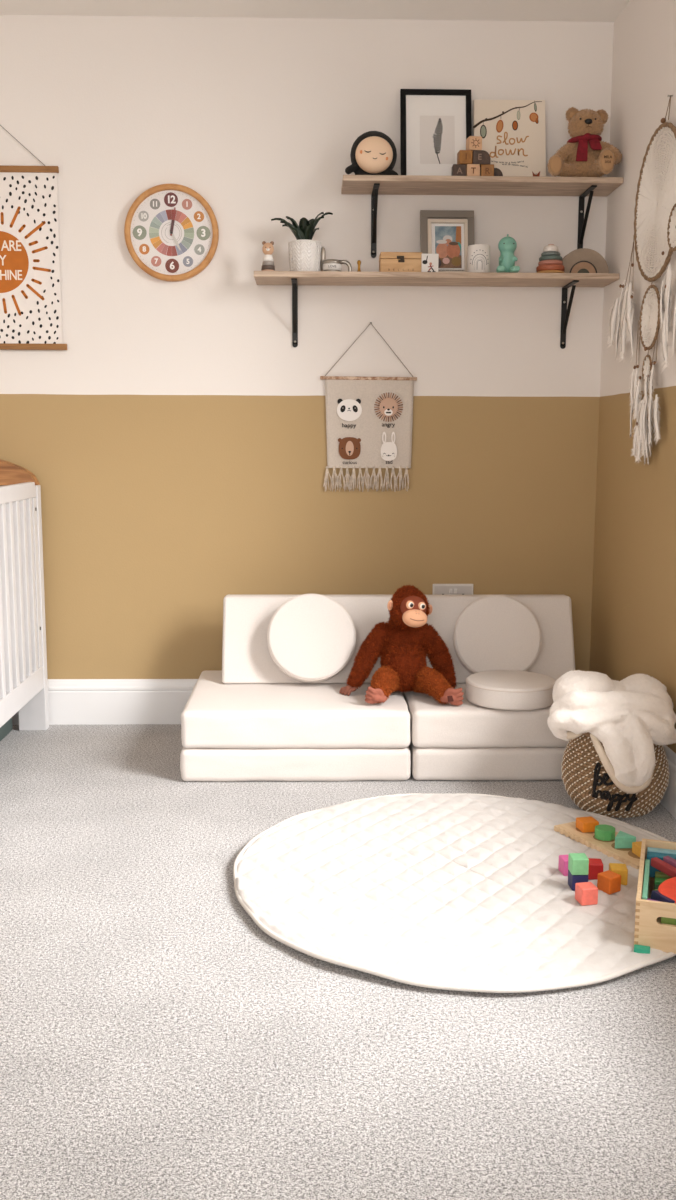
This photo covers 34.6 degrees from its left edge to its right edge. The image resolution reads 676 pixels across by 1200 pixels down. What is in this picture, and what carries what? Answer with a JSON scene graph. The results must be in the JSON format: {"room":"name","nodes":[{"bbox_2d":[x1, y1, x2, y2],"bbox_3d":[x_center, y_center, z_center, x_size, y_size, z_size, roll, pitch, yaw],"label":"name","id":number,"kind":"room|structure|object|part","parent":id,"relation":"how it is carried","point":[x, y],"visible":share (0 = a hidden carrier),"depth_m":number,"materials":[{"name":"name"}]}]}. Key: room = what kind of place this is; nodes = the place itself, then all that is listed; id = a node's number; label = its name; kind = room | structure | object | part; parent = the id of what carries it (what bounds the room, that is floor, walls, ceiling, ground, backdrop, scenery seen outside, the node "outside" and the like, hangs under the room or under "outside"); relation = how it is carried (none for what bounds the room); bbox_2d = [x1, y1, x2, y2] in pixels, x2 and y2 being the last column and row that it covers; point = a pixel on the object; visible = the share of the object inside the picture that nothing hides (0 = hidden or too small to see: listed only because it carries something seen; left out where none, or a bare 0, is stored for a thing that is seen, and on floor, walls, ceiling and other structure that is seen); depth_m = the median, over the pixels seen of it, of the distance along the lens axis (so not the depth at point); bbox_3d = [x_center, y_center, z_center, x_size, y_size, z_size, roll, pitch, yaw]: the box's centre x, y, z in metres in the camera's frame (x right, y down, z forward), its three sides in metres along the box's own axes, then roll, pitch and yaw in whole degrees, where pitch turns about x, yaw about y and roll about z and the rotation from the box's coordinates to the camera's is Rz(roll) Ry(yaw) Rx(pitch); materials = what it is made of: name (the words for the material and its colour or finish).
{"room":"children's room","nodes":[
{"label":"children's room","id":0,"kind":"room"},
{"bbox_2d":[0,15,613,678],"bbox_3d":[-0.661,-0.750,3.824,3.452,2.400,0.167,0,8,-1],"label":"wall","id":1,"kind":"structure","parent":0,"point":[175,447],"depth_m":3.76,"materials":[{"name":"paint"}]},
{"bbox_2d":[0,125,66,349],"bbox_3d":[-1.151,-1.232,3.665,0.444,0.756,0.018,0,8,-1],"label":"poster","id":2,"kind":"object","parent":1,"relation":"attached to","point":[30,284],"visible":1,"depth_m":3.68,"materials":[{"name":"white paper"}]},
{"bbox_3d":[-1.150,-1.529,3.625,0.344,0.154,0.005,0,8,-1],"label":"cord","id":3,"kind":"part","parent":2,"relation":"part of","materials":[{"name":"grey fabric"}]},
{"bbox_3d":[-1.150,-1.443,3.632,0.426,0.020,0.014,0,8,-1],"label":"rail","id":4,"kind":"part","parent":2,"relation":"part of","materials":[{"name":"brown wood"}]},
{"bbox_3d":[-1.152,-0.868,3.717,0.444,0.020,0.014,0,8,-1],"label":"rail","id":5,"kind":"part","parent":2,"relation":"part of","materials":[{"name":"brown wood"}]},
{"bbox_2d":[12,679,197,724],"bbox_3d":[-0.663,0.367,3.914,3.152,0.164,0.016,0,8,-1],"label":"baseboard","id":6,"kind":"structure","parent":1,"relation":"attached to","point":[70,701],"depth_m":3.90,"materials":[{"name":"white wood"}]},
{"bbox_2d":[124,184,218,281],"bbox_3d":[-0.563,-1.241,3.670,0.316,0.316,0.032,0,8,-1],"label":"wall clock","id":7,"kind":"object","parent":1,"relation":"attached to","point":[171,232],"visible":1,"depth_m":3.67,"materials":[{"name":"brown wood"}]},
{"bbox_2d":[291,278,297,346],"bbox_3d":[-0.146,-0.962,3.650,0.019,0.207,0.170,0,8,-1],"label":"shelf bracket","id":8,"kind":"object","parent":1,"relation":"attached to","point":[294,281],"visible":1,"depth_m":3.72,"materials":[{"name":"black metal"}]},
{"bbox_3d":[-0.146,-1.062,3.633,0.019,0.004,0.165,0,8,-1],"label":"shelf leg","id":9,"kind":"part","parent":8,"relation":"part of","materials":[{"name":"black metal"}]},
{"bbox_3d":[0.108,-0.862,3.748,0.311,0.188,0.009,0,8,-1],"label":"cord","id":10,"kind":"part","parent":1,"relation":"part of","materials":[{"name":"fabric"}]},
{"bbox_3d":[0.108,-0.615,3.783,0.309,0.308,0.011,0,8,-1],"label":"printed panel","id":11,"kind":"part","parent":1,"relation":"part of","materials":[{"name":"fabric"}]},
{"bbox_2d":[371,183,379,257],"bbox_3d":[0.124,-1.259,3.612,0.019,0.207,0.170,0,8,-1],"label":"shelf bracket","id":12,"kind":"object","parent":1,"relation":"attached to","point":[374,196],"visible":1,"depth_m":3.68,"materials":[{"name":"black metal"}]},
{"bbox_3d":[0.122,-1.270,3.693,0.019,0.206,0.005,0,8,-1],"label":"wall leg","id":13,"kind":"part","parent":12,"relation":"part of","materials":[{"name":"black metal"}]},
{"bbox_3d":[0.124,-1.359,3.595,0.019,0.004,0.165,0,8,-1],"label":"shelf leg","id":14,"kind":"part","parent":12,"relation":"part of","materials":[{"name":"black metal"}]},
{"bbox_2d":[254,271,619,286],"bbox_3d":[0.321,-1.072,3.628,1.194,0.018,0.198,0,8,-1],"label":"wall shelf","id":15,"kind":"object","parent":1,"relation":"attached to","point":[329,278],"visible":1,"depth_m":3.56,"materials":[{"name":"brown wood"}]},
{"bbox_2d":[261,241,274,270],"bbox_3d":[-0.229,-1.124,3.554,0.045,0.100,0.045,0,8,-1],"label":"bear","id":16,"kind":"object","parent":15,"relation":"on","point":[268,249],"visible":0.97,"depth_m":3.54},
{"bbox_2d":[271,212,332,270],"bbox_3d":[-0.115,-1.174,3.561,0.176,0.199,0.110,-5,10,-33],"label":"potted plant","id":17,"kind":"object","parent":15,"relation":"on","point":[304,252],"visible":0.94,"depth_m":3.54,"materials":[{"name":"green plant"}]},
{"bbox_3d":[-0.109,-1.126,3.572,0.110,0.100,0.111,0,8,-1],"label":"pot","id":18,"kind":"part","parent":17,"relation":"part of","materials":[{"name":"white ceramic"}]},
{"bbox_2d":[320,247,351,271],"bbox_3d":[-0.005,-1.119,3.570,0.094,0.088,0.066,-3,9,-23],"label":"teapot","id":19,"kind":"object","parent":15,"relation":"on","point":[329,264],"visible":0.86,"depth_m":3.55,"materials":[{"name":"silver metal"}]},
{"bbox_3d":[-0.049,-1.120,3.576,0.017,0.088,0.017,0,8,-1],"label":"upright post","id":20,"kind":"part","parent":19,"relation":"part of","materials":[{"name":"silver metal"}]},
{"bbox_3d":[0.026,-1.097,3.569,0.042,0.041,0.013,0,8,-1],"label":"handle","id":21,"kind":"part","parent":19,"relation":"part of","materials":[{"name":"silver metal"}]},
{"bbox_2d":[357,260,360,271],"bbox_3d":[0.069,-1.093,3.556,0.017,0.041,0.017,0,8,-1],"label":"peg","id":22,"kind":"object","parent":15,"relation":"on","point":[358,261],"visible":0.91,"depth_m":3.55,"materials":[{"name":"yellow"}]},
{"bbox_2d":[379,252,421,271],"bbox_3d":[0.206,-1.111,3.595,0.137,0.067,0.095,0,8,-1],"label":"wooden box","id":23,"kind":"object","parent":15,"relation":"on","point":[388,261],"visible":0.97,"depth_m":3.55,"materials":[{"name":"brown wood"}]},
{"bbox_3d":[0.206,-1.134,3.593,0.137,0.020,0.091,0,8,-1],"label":"lid","id":24,"kind":"part","parent":23,"relation":"part of","materials":[{"name":"brown wood"}]},
{"bbox_2d":[421,254,438,271],"bbox_3d":[0.300,-1.100,3.546,0.055,0.060,0.013,0,8,-1],"label":"card","id":25,"kind":"object","parent":15,"relation":"on","point":[429,262],"visible":1,"depth_m":3.54,"materials":[{"name":"white paper"}]},
{"bbox_2d":[420,210,474,271],"bbox_3d":[0.368,-1.196,3.646,0.182,0.228,0.078,0,8,-1],"label":"framed photo","id":26,"kind":"object","parent":15,"relation":"on","point":[448,234],"visible":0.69,"depth_m":3.64,"materials":[{"name":"brown paint"}]},
{"bbox_3d":[0.368,-1.183,3.639,0.134,0.192,0.015,0,-6,-1],"label":"frame","id":27,"kind":"part","parent":26,"relation":"part of","materials":[{"name":"beige wood"}]},
{"bbox_2d":[435,226,461,267],"bbox_3d":[0.370,-1.185,3.643,0.088,0.146,0.002,0,-6,-1],"label":"art print","id":28,"kind":"object","parent":26,"relation":"attached to","point":[448,239],"depth_m":3.64,"materials":[{"name":"multicoloured"}]},
{"bbox_2d":[467,244,490,271],"bbox_3d":[0.464,-1.121,3.586,0.075,0.090,0.100,0,8,-1],"label":"mug","id":29,"kind":"object","parent":15,"relation":"on","point":[478,255],"visible":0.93,"depth_m":3.54,"materials":[{"name":"white ceramic"}]},
{"bbox_2d":[496,234,519,272],"bbox_3d":[0.557,-1.139,3.575,0.077,0.129,0.089,0,8,-1],"label":"figurine","id":30,"kind":"object","parent":15,"relation":"on","point":[507,245],"visible":0.94,"depth_m":3.55,"materials":[{"name":"teal plastic"}]},
{"bbox_2d":[536,244,564,272],"bbox_3d":[0.702,-1.123,3.581,0.094,0.098,0.094,0,8,-1],"label":"stacking toy","id":31,"kind":"object","parent":15,"relation":"on","point":[550,260],"visible":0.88,"depth_m":3.55,"materials":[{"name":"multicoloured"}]},
{"bbox_2d":[562,248,608,272],"bbox_3d":[0.811,-1.119,3.599,0.172,0.086,0.034,0,8,-1],"label":"toy","id":32,"kind":"object","parent":15,"relation":"on","point":[583,260],"visible":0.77,"depth_m":3.58,"materials":[{"name":"beige wood"}]},
{"bbox_2d":[432,584,472,594],"bbox_3d":[0.411,-0.015,3.882,0.146,0.086,0.016,0,8,-1],"label":"wall socket","id":33,"kind":"object","parent":1,"relation":"attached to","point":[438,589],"visible":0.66,"depth_m":3.88,"materials":[{"name":"white plastic"}]},
{"bbox_2d":[341,175,623,195],"bbox_3d":[0.466,-1.369,3.587,0.906,0.018,0.198,0,8,-1],"label":"wall shelf","id":34,"kind":"object","parent":1,"relation":"attached to","point":[351,184],"visible":1,"depth_m":3.54,"materials":[{"name":"brown wood"}]},
{"bbox_2d":[345,131,397,174],"bbox_3d":[0.110,-1.451,3.536,0.173,0.150,0.114,0,8,-1],"label":"toy","id":35,"kind":"object","parent":34,"relation":"on","point":[372,152],"visible":0.91,"depth_m":3.50,"materials":[{"name":"black"}]},
{"bbox_2d":[400,89,471,175],"bbox_3d":[0.326,-1.540,3.609,0.236,0.318,0.084,0,8,-1],"label":"framed print","id":36,"kind":"object","parent":34,"relation":"on","point":[436,124],"visible":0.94,"depth_m":3.61,"materials":[{"name":"black wood"}]},
{"bbox_2d":[451,164,465,175],"bbox_3d":[0.393,-1.392,3.534,0.042,0.042,0.043,0,8,-1],"label":"block","id":37,"kind":"object","parent":34,"relation":"on","point":[457,169],"visible":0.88,"depth_m":3.51,"materials":[{"name":"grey wood"}]},
{"bbox_2d":[457,150,472,164],"bbox_3d":[0.412,-1.435,3.526,0.042,0.042,0.043,-1,8,-5],"label":"block","id":38,"kind":"object","parent":37,"relation":"on","point":[463,156],"visible":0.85,"depth_m":3.51,"materials":[{"name":"orange wood"}]},
{"bbox_2d":[466,164,479,175],"bbox_3d":[0.438,-1.392,3.533,0.042,0.042,0.043,0,8,-1],"label":"block","id":39,"kind":"object","parent":34,"relation":"on","point":[471,169],"visible":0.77,"depth_m":3.51,"materials":[{"name":"brown wood"}]},
{"bbox_2d":[480,164,493,175],"bbox_3d":[0.486,-1.392,3.536,0.042,0.042,0.043,1,8,5],"label":"block","id":40,"kind":"object","parent":34,"relation":"on","point":[485,169],"visible":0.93,"depth_m":3.51,"materials":[{"name":"orange wood"}]},
{"bbox_2d":[472,150,490,166],"bbox_3d":[0.465,-1.435,3.529,0.056,0.042,0.043,0,8,-1],"label":"block","id":41,"kind":"object","parent":40,"relation":"on","point":[481,157],"visible":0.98,"depth_m":3.51,"materials":[{"name":"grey wood"}]},
{"bbox_2d":[466,136,481,150],"bbox_3d":[0.441,-1.477,3.520,0.042,0.042,0.043,-1,9,-9],"label":"block","id":42,"kind":"object","parent":41,"relation":"on","point":[472,142],"visible":0.99,"depth_m":3.50,"materials":[{"name":"brown wood"}]},
{"bbox_2d":[494,168,502,175],"bbox_3d":[0.514,-1.399,3.583,0.056,0.042,0.042,0,8,-1],"label":"block","id":43,"kind":"object","parent":34,"relation":"on","point":[497,172],"visible":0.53,"depth_m":3.56,"materials":[{"name":"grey wood"}]},
{"bbox_2d":[473,100,545,176],"bbox_3d":[0.571,-1.526,3.623,0.244,0.285,0.065,0,8,-1],"label":"picture book","id":44,"kind":"object","parent":34,"relation":"on","point":[512,132],"visible":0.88,"depth_m":3.62,"materials":[{"name":"beige paper"}]},
{"bbox_2d":[547,107,621,176],"bbox_3d":[0.800,-1.483,3.523,0.249,0.237,0.154,0,8,-1],"label":"teddy bear","id":45,"kind":"object","parent":34,"relation":"on","point":[584,154],"visible":0.98,"depth_m":3.50},
{"bbox_2d":[560,280,578,348],"bbox_3d":[0.783,-0.962,3.671,0.019,0.207,0.170,0,8,-1],"label":"shelf bracket","id":46,"kind":"object","parent":1,"relation":"attached to","point":[565,311],"visible":1,"depth_m":3.74,"materials":[{"name":"black metal"}]},
{"bbox_3d":[0.781,-0.974,3.752,0.019,0.206,0.005,0,8,-1],"label":"wall leg","id":47,"kind":"part","parent":46,"relation":"part of","materials":[{"name":"black metal"}]},
{"bbox_3d":[0.783,-1.062,3.654,0.019,0.004,0.165,0,8,-1],"label":"shelf leg","id":48,"kind":"part","parent":46,"relation":"part of","materials":[{"name":"black metal"}]},
{"bbox_2d":[577,185,596,248],"bbox_3d":[0.832,-1.259,3.628,0.019,0.207,0.170,0,8,-1],"label":"shelf bracket","id":49,"kind":"object","parent":1,"relation":"attached to","point":[582,221],"visible":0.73,"depth_m":3.69,"materials":[{"name":"black metal"}]},
{"bbox_3d":[0.830,-1.270,3.709,0.019,0.206,0.005,0,8,-1],"label":"wall leg","id":50,"kind":"part","parent":49,"relation":"part of","materials":[{"name":"black metal"}]},
{"bbox_3d":[0.832,-1.359,3.611,0.019,0.004,0.165,0,8,-1],"label":"shelf leg","id":51,"kind":"part","parent":49,"relation":"part of","materials":[{"name":"black metal"}]},
{"bbox_2d":[0,0,629,21],"bbox_3d":[-0.597,-1.600,1.034,3.552,0.100,5.540,0,8,-1],"label":"ceiling","id":52,"kind":"structure","parent":0,"point":[482,10],"depth_m":3.52,"materials":[{"name":"white paint"}]},
{"bbox_2d":[0,724,675,1199],"bbox_3d":[-0.606,0.873,1.400,3.552,0.100,5.540,0,8,-1],"label":"floor","id":53,"kind":"structure","parent":0,"point":[157,1043],"depth_m":1.87,"materials":[{"name":"grey carpet"}]},
{"bbox_2d":[0,717,11,740],"bbox_3d":[-1.394,0.458,3.307,0.545,0.146,1.000,0,8,-1],"label":"storage box","id":54,"kind":"object","parent":53,"relation":"on","point":[6,728],"visible":0.3,"depth_m":3.72,"materials":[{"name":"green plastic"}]},
{"bbox_2d":[0,459,48,730],"bbox_3d":[-1.361,0.071,3.122,0.700,0.978,1.356,0,8,-1],"label":"crib","id":55,"kind":"object","parent":53,"relation":"on","point":[23,653],"visible":1,"depth_m":3.56,"materials":[{"name":"white paint"}]},
{"bbox_3d":[-1.025,-0.284,3.076,0.022,0.052,1.262,0,8,-1],"label":"rail","id":56,"kind":"part","parent":55,"relation":"part of","materials":[{"name":"white paint"}]},
{"bbox_3d":[-1.374,-0.450,3.689,0.700,0.115,0.055,0,8,-1],"label":"arched rail","id":57,"kind":"part","parent":55,"relation":"part of","materials":[{"name":"brown wood"}]},
{"bbox_3d":[-1.027,0.361,3.172,0.022,0.081,1.262,0,8,-1],"label":"rail","id":58,"kind":"part","parent":55,"relation":"part of","materials":[{"name":"white paint"}]},
{"bbox_3d":[-1.076,0.032,3.785,0.097,0.862,0.045,0,8,-1],"label":"corner post","id":59,"kind":"part","parent":55,"relation":"part of","materials":[{"name":"white paint"}]},
{"bbox_2d":[180,746,410,781],"bbox_3d":[-0.133,0.454,3.548,0.698,0.110,0.607,0,8,-1],"label":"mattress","id":60,"kind":"object","parent":53,"relation":"on","point":[196,764],"visible":0.41,"depth_m":3.25,"materials":[{"name":"beige fabric"}]},
{"bbox_2d":[181,670,409,748],"bbox_3d":[-0.133,0.345,3.528,0.691,0.124,0.606,0,8,-1],"label":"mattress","id":61,"kind":"object","parent":60,"relation":"on","point":[216,714],"visible":0.78,"depth_m":3.24,"materials":[{"name":"beige fabric"}]},
{"bbox_2d":[222,595,392,683],"bbox_3d":[-0.091,0.124,3.665,0.588,0.274,0.230,0,8,-1],"label":"cushion","id":62,"kind":"object","parent":61,"relation":"on","point":[246,657],"visible":0.48,"depth_m":3.61,"materials":[{"name":"beige fabric"}]},
{"bbox_2d":[267,594,355,682],"bbox_3d":[-0.088,0.125,3.564,0.291,0.288,0.168,-1,8,-7],"label":"round cushion","id":63,"kind":"object","parent":61,"relation":"on","point":[311,638],"visible":1,"depth_m":3.52,"materials":[{"name":"beige fabric"}]},
{"bbox_2d":[339,584,463,705],"bbox_3d":[0.194,0.133,3.390,0.381,0.347,0.312,0,8,1],"label":"toy ape","id":64,"kind":"object","parent":61,"relation":"on","point":[403,644],"visible":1,"depth_m":3.42,"materials":[{"name":"orange fur"}]},
{"bbox_3d":[0.145,0.255,3.379,0.096,0.102,0.243,4,9,22],"label":"leg","id":65,"kind":"part","parent":64,"relation":"part of","materials":[{"name":"orange fur"}]},
{"bbox_3d":[0.287,0.259,3.379,0.096,0.101,0.254,-4,9,-24],"label":"leg","id":66,"kind":"part","parent":64,"relation":"part of","materials":[{"name":"orange fur"}]},
{"bbox_2d":[233,793,675,992],"bbox_3d":[0.311,0.639,2.559,1.113,0.028,1.113,-2,9,-15],"label":"round rug","id":67,"kind":"object","parent":53,"relation":"on","point":[448,891],"visible":0.91,"depth_m":2.40,"materials":[{"name":"beige fabric"}]},
{"bbox_2d":[558,855,568,875],"bbox_3d":[0.537,0.616,2.522,0.038,0.038,0.038,-1,9,-9],"label":"cube","id":68,"kind":"object","parent":67,"relation":"on","point":[563,859],"visible":0.46,"depth_m":2.51,"materials":[{"name":"paint"}]},
{"bbox_2d":[568,870,587,890],"bbox_3d":[0.540,0.629,2.439,0.037,0.037,0.037,0,8,-4],"label":"cube","id":69,"kind":"object","parent":67,"relation":"on","point":[572,879],"visible":0.6,"depth_m":2.42,"materials":[{"name":"blue paint"}]},
{"bbox_2d":[568,853,588,874],"bbox_3d":[0.539,0.592,2.432,0.038,0.038,0.038,0,8,-1],"label":"cube","id":70,"kind":"object","parent":69,"relation":"on","point":[578,863],"visible":1,"depth_m":2.41,"materials":[{"name":"green paint"}]},
{"bbox_2d":[575,882,597,905],"bbox_3d":[0.541,0.640,2.364,0.038,0.038,0.038,-2,9,-12],"label":"cube","id":71,"kind":"object","parent":67,"relation":"on","point":[586,893],"visible":1,"depth_m":2.35,"materials":[{"name":"pink paint"}]},
{"bbox_2d":[588,858,603,879],"bbox_3d":[0.589,0.620,2.500,0.038,0.038,0.038,1,8,5],"label":"cube","id":72,"kind":"object","parent":67,"relation":"on","point":[595,865],"visible":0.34,"depth_m":2.48,"materials":[{"name":"red paint"}]},
{"bbox_2d":[554,821,639,868],"bbox_3d":[0.679,0.605,2.698,0.112,0.014,0.302,-4,10,-28],"label":"board","id":73,"kind":"object","parent":67,"relation":"on","point":[624,855],"visible":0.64,"depth_m":2.68,"materials":[{"name":"brown wood"}]},
{"bbox_2d":[576,816,598,832],"bbox_3d":[0.637,0.574,2.773,0.044,0.026,0.044,-2,9,-13],"label":"toy shape","id":74,"kind":"object","parent":73,"relation":"on","point":[584,824],"visible":0.89,"depth_m":2.76,"materials":[{"name":"orange paint"}]},
{"bbox_2d":[595,824,614,840],"bbox_3d":[0.668,0.582,2.716,0.051,0.026,0.050,0,8,-1],"label":"toy shape","id":75,"kind":"object","parent":73,"relation":"on","point":[604,832],"visible":0.99,"depth_m":2.70,"materials":[{"name":"green paint"}]},
{"bbox_2d":[615,831,635,848],"bbox_3d":[0.699,0.590,2.652,0.051,0.030,0.050,8,12,43],"label":"toy shape","id":76,"kind":"object","parent":73,"relation":"on","point":[622,839],"visible":0.86,"depth_m":2.64,"materials":[{"name":"green paint"}]},
{"bbox_2d":[632,841,641,856],"bbox_3d":[0.732,0.599,2.606,0.036,0.026,0.040,-2,9,-16],"label":"toy shape","id":77,"kind":"object","parent":73,"relation":"on","point":[636,846],"visible":0.34,"depth_m":2.60,"materials":[{"name":"orange paint"}]},
{"bbox_2d":[597,870,620,894],"bbox_3d":[0.606,0.631,2.425,0.039,0.038,0.038,-6,10,-34],"label":"cube","id":78,"kind":"object","parent":67,"relation":"on","point":[609,882],"visible":0.97,"depth_m":2.41,"materials":[{"name":"orange paint"}]},
{"bbox_2d":[609,863,627,884],"bbox_3d":[0.638,0.624,2.471,0.038,0.038,0.038,1,8,7],"label":"cube","id":79,"kind":"object","parent":67,"relation":"on","point":[621,869],"visible":0.7,"depth_m":2.45,"materials":[{"name":"yellow paint"}]},
{"bbox_2d":[634,944,649,953],"bbox_3d":[0.601,0.691,2.143,0.031,0.012,0.018,3,9,17],"label":"wooden block","id":80,"kind":"object","parent":67,"relation":"on","point":[637,948],"depth_m":2.14,"materials":[{"name":"paint"}]},
{"bbox_2d":[634,838,675,953],"bbox_3d":[0.759,0.624,2.282,0.245,0.101,0.356,3,9,17],"label":"crate","id":81,"kind":"object","parent":67,"relation":"on","point":[649,931],"visible":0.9,"depth_m":2.14,"materials":[{"name":"brown wood"}]},
{"bbox_3d":[0.646,0.619,2.318,0.009,0.100,0.336,3,9,17],"label":"panel","id":82,"kind":"part","parent":81,"relation":"part of","materials":[{"name":"brown wood"}]},
{"bbox_2d":[642,859,649,899],"bbox_3d":[0.648,0.623,2.288,0.010,0.080,0.210,3,9,17],"label":"wooden block","id":83,"kind":"object","parent":81,"relation":"in","point":[645,892],"visible":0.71,"depth_m":2.28,"materials":[{"name":"green paint"}]},
{"bbox_3d":[0.758,0.670,2.289,0.227,0.008,0.337,3,9,17],"label":"panel","id":84,"kind":"part","parent":81,"relation":"part of","materials":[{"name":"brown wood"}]},
{"bbox_2d":[649,860,660,877],"bbox_3d":[0.778,0.599,2.375,0.200,0.030,0.030,3,9,17],"label":"wooden block","id":85,"kind":"object","parent":81,"relation":"in","point":[653,870],"visible":0.02,"depth_m":2.39,"materials":[{"name":"teal paint"}]},
{"bbox_3d":[0.707,0.648,2.119,0.245,0.100,0.010,3,9,17],"label":"panel","id":86,"kind":"part","parent":81,"relation":"part of","materials":[{"name":"brown wood"}]},
{"bbox_3d":[0.810,0.600,2.446,0.245,0.100,0.009,3,9,17],"label":"panel","id":87,"kind":"part","parent":81,"relation":"part of","materials":[{"name":"brown wood"}]},
{"bbox_2d":[654,877,666,884],"bbox_3d":[0.731,0.617,2.319,0.105,0.030,0.022,3,9,17],"label":"wooden block","id":88,"kind":"object","parent":81,"relation":"in","point":[659,881],"visible":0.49,"depth_m":2.32,"materials":[{"name":"green paint"}]},
{"bbox_2d":[647,852,675,859],"bbox_3d":[0.787,0.584,2.402,0.200,0.026,0.026,3,9,17],"label":"wooden block","id":89,"kind":"object","parent":81,"relation":"in","point":[650,855],"visible":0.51,"depth_m":2.42,"materials":[{"name":"teal paint"}]},
{"bbox_2d":[647,847,675,854],"bbox_3d":[0.795,0.575,2.425,0.200,0.018,0.020,3,9,17],"label":"wooden block","id":90,"kind":"object","parent":81,"relation":"in","point":[649,849],"visible":0.57,"depth_m":2.44,"materials":[{"name":"teal paint"}]},
{"bbox_2d":[651,890,674,902],"bbox_3d":[0.661,0.609,2.191,0.033,0.029,0.058,-3,9,-20],"label":"wooden block","id":91,"kind":"object","parent":81,"relation":"in","point":[655,895],"visible":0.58,"depth_m":2.19,"materials":[{"name":"blue paint"}]},
{"bbox_2d":[658,877,675,902],"bbox_3d":[0.706,0.598,2.203,0.109,0.041,0.108,-6,11,-38],"label":"wooden block","id":92,"kind":"object","parent":91,"relation":"on","point":[667,888],"visible":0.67,"depth_m":2.21,"materials":[{"name":"red paint"}]},
{"label":"wooden block","id":93,"kind":"object","parent":92,"relation":"on","visible":0},
{"bbox_2d":[663,856,675,867],"bbox_3d":[0.732,0.573,2.331,0.014,0.020,0.080,-4,9,-26],"label":"wooden block","id":94,"kind":"object","parent":93,"relation":"on","point":[667,859],"visible":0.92,"depth_m":2.35,"materials":[{"name":"paint"}]},
{"bbox_2d":[655,871,671,878],"bbox_3d":[0.740,0.610,2.348,0.105,0.030,0.018,3,9,17],"label":"wooden block","id":95,"kind":"object","parent":81,"relation":"in","point":[657,874],"visible":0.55,"depth_m":2.35,"materials":[{"name":"green paint"}]},
{"bbox_2d":[651,857,675,877],"bbox_3d":[0.710,0.579,2.328,0.016,0.023,0.095,-4,9,-26],"label":"wooden block","id":96,"kind":"object","parent":95,"relation":"on","point":[657,863],"visible":1,"depth_m":2.33,"materials":[{"name":"red paint"}]},
{"bbox_2d":[661,917,675,924],"bbox_3d":[0.685,0.635,2.141,0.090,0.026,0.018,3,9,17],"label":"wooden block","id":97,"kind":"object","parent":81,"relation":"in","point":[672,921],"visible":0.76,"depth_m":2.14,"materials":[{"name":"green paint"}]},
{"bbox_2d":[409,738,565,780],"bbox_3d":[0.512,0.454,3.563,0.591,0.109,0.607,0,8,-1],"label":"mattress","id":98,"kind":"object","parent":53,"relation":"on","point":[493,763],"visible":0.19,"depth_m":3.26,"materials":[{"name":"beige fabric"}]},
{"bbox_2d":[402,683,568,747],"bbox_3d":[0.511,0.345,3.543,0.594,0.124,0.608,0,8,-1],"label":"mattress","id":99,"kind":"object","parent":98,"relation":"on","point":[433,724],"visible":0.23,"depth_m":3.25,"materials":[{"name":"beige fabric"}]},
{"bbox_2d":[453,595,541,673],"bbox_3d":[0.523,0.127,3.578,0.287,0.284,0.166,1,8,3],"label":"round cushion","id":100,"kind":"object","parent":99,"relation":"on","point":[493,632],"visible":0.89,"depth_m":3.54,"materials":[{"name":"beige fabric"}]},
{"bbox_2d":[426,595,574,682],"bbox_3d":[0.497,0.124,3.679,0.582,0.274,0.230,0,8,-1],"label":"cushion","id":101,"kind":"object","parent":99,"relation":"on","point":[553,613],"visible":0.3,"depth_m":3.63,"materials":[{"name":"beige fabric"}]},
{"bbox_2d":[466,670,555,709],"bbox_3d":[0.534,0.273,3.347,0.281,0.073,0.281,0,8,-1],"label":"round cushion","id":102,"kind":"object","parent":99,"relation":"on","point":[495,689],"visible":0.93,"depth_m":3.25,"materials":[{"name":"beige fabric"}]},
{"bbox_2d":[561,732,669,817],"bbox_3d":[0.777,0.457,3.043,0.294,0.248,0.295,-5,10,-31],"label":"woven basket","id":103,"kind":"object","parent":53,"relation":"on","point":[586,780],"visible":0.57,"depth_m":2.95,"materials":[{"name":"beige wicker"}]},
{"bbox_2d":[547,670,675,793],"bbox_3d":[0.749,0.351,2.977,0.366,0.291,0.322,0,8,-1],"label":"fleece blanket","id":104,"kind":"object","parent":103,"relation":"in","point":[635,712],"visible":1,"depth_m":2.90,"materials":[{"name":"beige fabric"}]},
{"bbox_2d":[589,0,675,752],"bbox_3d":[1.049,-0.363,1.254,0.150,2.400,5.140,0,8,-1],"label":"wall","id":105,"kind":"structure","parent":0,"point":[633,616],"depth_m":3.40,"materials":[{"name":"paint"}]},
{"bbox_2d":[606,95,675,463],"bbox_3d":[0.906,-0.916,3.203,0.045,1.031,0.695,0,8,-2],"label":"dreamcatcher","id":106,"kind":"object","parent":105,"relation":"attached to","point":[649,216],"visible":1,"depth_m":3.15,"materials":[{"name":"white fabric"}]},
{"bbox_3d":[0.919,-1.060,3.096,0.013,0.706,0.074,-1,8,-7],"label":"hanging cord","id":107,"kind":"part","parent":106,"relation":"part of","materials":[{"name":"beige fabric"}]},
{"bbox_2d":[660,745,675,818],"bbox_3d":[0.963,0.744,1.408,0.016,0.164,5.124,0,8,-1],"label":"baseboard","id":108,"kind":"structure","parent":105,"relation":"attached to","point":[668,801],"depth_m":3.00,"materials":[{"name":"white"}]}
]}

